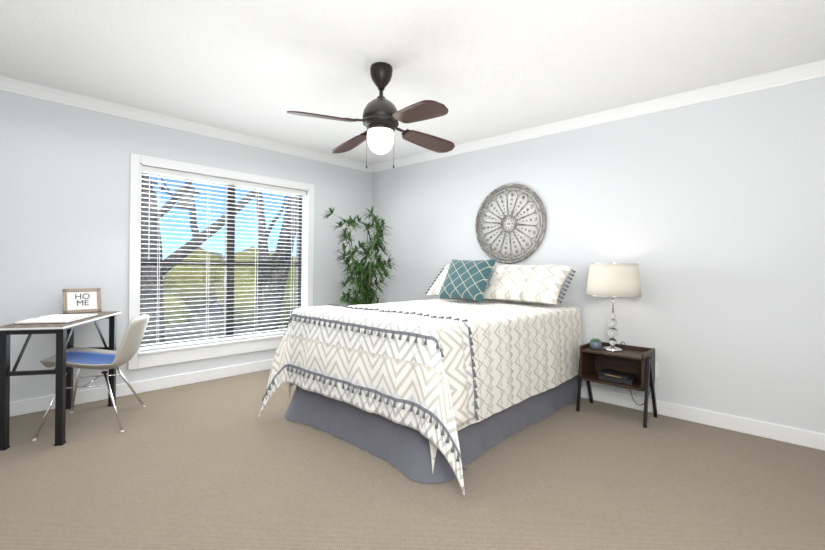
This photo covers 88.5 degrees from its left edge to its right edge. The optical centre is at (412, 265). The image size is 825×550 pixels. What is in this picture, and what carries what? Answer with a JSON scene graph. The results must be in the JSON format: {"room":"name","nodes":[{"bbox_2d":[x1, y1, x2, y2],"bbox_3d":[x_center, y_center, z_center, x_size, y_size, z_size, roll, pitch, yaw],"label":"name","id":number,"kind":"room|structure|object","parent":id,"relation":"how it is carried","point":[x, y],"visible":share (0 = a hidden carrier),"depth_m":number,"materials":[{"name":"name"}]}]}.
{"room":"bedroom","nodes":[
{"label":"bedroom","id":0,"kind":"room"},
{"bbox_2d":[0,90,371,401],"bbox_3d":[-2.176,-0.112,4.013,0.160,2.440,4.584,1,0,43],"label":"wall","id":1,"kind":"structure","parent":0,"point":[64,196],"depth_m":3.43,"materials":[{"name":"white paint"}]},
{"bbox_2d":[10,359,273,416],"bbox_3d":[-2.123,1.056,3.955,0.016,0.105,4.530,1,0,43],"label":"baseboard","id":2,"kind":"structure","parent":1,"relation":"attached to","point":[21,407],"depth_m":3.72,"materials":[{"name":"white"}]},
{"bbox_2d":[0,76,371,171],"bbox_3d":[-2.074,-1.292,3.934,0.078,0.078,4.410,1,0,43],"label":"crown molding","id":3,"kind":"structure","parent":1,"relation":"attached to","point":[7,84],"depth_m":3.75,"materials":[{"name":"white paint"}]},
{"bbox_2d":[128,153,313,369],"bbox_3d":[-1.846,-0.031,4.344,0.190,1.855,1.840,1,0,43],"label":"window","id":4,"kind":"structure","parent":1,"relation":"in","point":[160,356],"depth_m":4.25,"materials":[{"name":"white"}]},
{"bbox_2d":[140,165,305,350],"bbox_3d":[-1.824,-0.062,4.324,0.079,1.623,1.662,1,0,43],"label":"window blinds","id":5,"kind":"object","parent":4,"relation":"attached to","point":[172,173],"visible":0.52,"depth_m":4.17,"materials":[{"name":"white plastic"}]},
{"bbox_2d":[0,369,824,549],"bbox_3d":[-0.361,1.178,2.300,5.092,0.100,4.824,1,0,43],"label":"floor","id":6,"kind":"structure","parent":0,"point":[216,464],"depth_m":2.18,"materials":[{"name":"carpet"}]},
{"bbox_2d":[0,311,120,450],"bbox_3d":[-2.419,0.735,2.956,0.363,0.740,0.863,1,0,-15],"label":"desk","id":7,"kind":"object","parent":6,"relation":"on","point":[64,332],"visible":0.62,"depth_m":2.61,"materials":[{"name":"metal"}]},
{"bbox_2d":[15,314,97,323],"bbox_3d":[-2.395,0.356,2.878,0.280,0.018,0.442,1,0,-15],"label":"open book","id":8,"kind":"object","parent":7,"relation":"on","point":[58,318],"visible":1,"depth_m":2.79,"materials":[{"name":"white paper"}]},
{"bbox_2d":[63,288,101,313],"bbox_3d":[-2.585,0.270,3.314,0.105,0.188,0.235,1,0,43],"label":"picture frame","id":9,"kind":"object","parent":7,"relation":"on","point":[84,300],"visible":1,"depth_m":3.29,"materials":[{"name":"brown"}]},
{"bbox_2d":[32,314,149,440],"bbox_3d":[-2.221,0.734,3.021,0.590,0.747,0.552,1,0,-19],"label":"chair","id":10,"kind":"object","parent":6,"relation":"on","point":[79,358],"visible":0.9,"depth_m":2.98,"materials":[{"name":"grey plastic"}]},
{"bbox_2d":[320,205,396,305],"bbox_3d":[-0.554,0.238,4.650,0.905,1.776,0.861,1,0,43],"label":"bamboo plant","id":11,"kind":"object","parent":6,"relation":"on","point":[366,273],"visible":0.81,"depth_m":4.64,"materials":[{"name":"green plant"}]},
{"bbox_2d":[258,298,581,497],"bbox_3d":[0.256,0.721,3.299,1.730,0.828,2.222,1,0,43],"label":"bed","id":12,"kind":"object","parent":6,"relation":"on","point":[433,391],"visible":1,"depth_m":2.67,"materials":[{"name":"white fabric"}]},
{"bbox_2d":[425,264,495,295],"bbox_3d":[0.480,0.148,4.343,0.664,0.333,0.348,1,0,43],"label":"pillow sham","id":13,"kind":"object","parent":12,"relation":"on","point":[435,287],"visible":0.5,"depth_m":4.38,"materials":[{"name":"white fabric"}]},
{"bbox_2d":[437,259,496,301],"bbox_3d":[0.507,0.126,3.996,0.525,0.387,0.268,1,0,43],"label":"pillow","id":14,"kind":"object","parent":12,"relation":"on","point":[467,279],"visible":1,"depth_m":3.90,"materials":[{"name":"teal fabric"}]},
{"bbox_2d":[483,264,575,303],"bbox_3d":[1.018,0.153,3.826,0.807,0.334,0.355,1,0,43],"label":"pillow sham","id":15,"kind":"object","parent":12,"relation":"on","point":[541,284],"visible":1,"depth_m":3.71,"materials":[{"name":"white fabric"}]},
{"bbox_2d":[576,342,657,427],"bbox_3d":[1.582,0.892,3.286,0.499,0.524,0.316,1,0,43],"label":"nightstand","id":16,"kind":"object","parent":6,"relation":"on","point":[630,367],"visible":0.96,"depth_m":3.28,"materials":[{"name":"brown wood"}]},
{"bbox_2d":[590,338,601,349],"bbox_3d":[1.455,0.617,3.364,0.088,0.081,0.088,1,0,43],"label":"succulent","id":17,"kind":"object","parent":16,"relation":"on","point":[595,343],"visible":1,"depth_m":3.33,"materials":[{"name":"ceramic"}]},
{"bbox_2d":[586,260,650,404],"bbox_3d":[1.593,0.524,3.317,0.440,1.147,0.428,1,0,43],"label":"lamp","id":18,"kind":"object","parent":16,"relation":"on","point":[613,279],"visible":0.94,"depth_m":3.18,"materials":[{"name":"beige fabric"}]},
{"bbox_2d":[0,0,824,164],"bbox_3d":[-0.332,-1.362,2.300,5.092,0.100,4.824,1,0,43],"label":"ceiling","id":19,"kind":"structure","parent":0,"point":[481,69],"depth_m":2.63,"materials":[{"name":"white paint"}]},
{"bbox_2d":[287,62,454,168],"bbox_3d":[-0.209,-0.973,2.794,0.936,0.675,0.936,1,0,8],"label":"fan","id":20,"kind":"object","parent":19,"relation":"hanging from","point":[382,115],"visible":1,"depth_m":2.72,"materials":[{"name":"brown wood"}]},
{"bbox_2d":[371,76,824,433],"bbox_3d":[1.261,-0.074,4.018,5.092,2.440,0.120,1,0,43],"label":"wall","id":21,"kind":"structure","parent":0,"point":[708,217],"depth_m":3.19,"materials":[{"name":"white paint"}]},
{"bbox_2d":[475,184,546,263],"bbox_3d":[0.954,-0.417,4.204,0.794,0.794,0.024,1,0,43],"label":"art","id":22,"kind":"object","parent":21,"relation":"attached to","point":[510,224],"visible":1,"depth_m":4.19},
{"bbox_2d":[370,60,824,172],"bbox_3d":[1.206,-1.256,3.945,4.852,0.078,0.078,1,0,43],"label":"crown molding","id":23,"kind":"structure","parent":21,"relation":"attached to","point":[808,71],"depth_m":3.38,"materials":[{"name":"white paint"}]},
{"bbox_2d":[655,362,657,377],"bbox_3d":[1.889,0.813,3.330,0.072,0.116,0.011,1,0,43],"label":"electrical outlet","id":24,"kind":"object","parent":21,"relation":"attached to","point":[656,369],"visible":0.38,"depth_m":3.31,"materials":[{"name":"white plastic"}]},
{"bbox_2d":[581,385,824,450],"bbox_3d":[1.201,1.093,3.968,4.852,0.105,0.016,1,0,43],"label":"baseboard","id":25,"kind":"structure","parent":21,"relation":"attached to","point":[801,437],"depth_m":3.03,"materials":[{"name":"white"}]},
{"label":"outside","id":26,"kind":"structure","parent":0,"visible":0},
{"bbox_2d":[164,293,284,341],"bbox_3d":[-27.798,3.922,39.677,85.248,0.200,100.000,1,0,43],"label":"ground","id":27,"kind":"structure","parent":26,"point":[221,318],"depth_m":27.57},
{"bbox_2d":[141,173,296,343],"bbox_3d":[-5.179,-2.421,10.681,10.808,13.116,10.997,1,0,43],"label":"trees","id":28,"kind":"object","parent":27,"relation":"on","point":[264,273],"depth_m":8.37,"materials":[{"name":"grey plant"}]},
{"bbox_2d":[171,179,199,209],"bbox_3d":[-3.229,-1.733,6.041,0.280,1.822,0.306,1,0,43],"label":"bird feeder","id":29,"kind":"object","parent":28,"relation":"hanging from","point":[187,196],"depth_m":5.99,"materials":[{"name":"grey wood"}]},
{"bbox_2d":[163,246,295,326],"bbox_3d":[-14.074,1.950,32.385,17.812,7.123,25.585,1,0,43],"label":"hill","id":30,"kind":"structure","parent":27,"relation":"on","point":[219,294],"depth_m":29.20,"materials":[{"name":"plant"}]}
]}

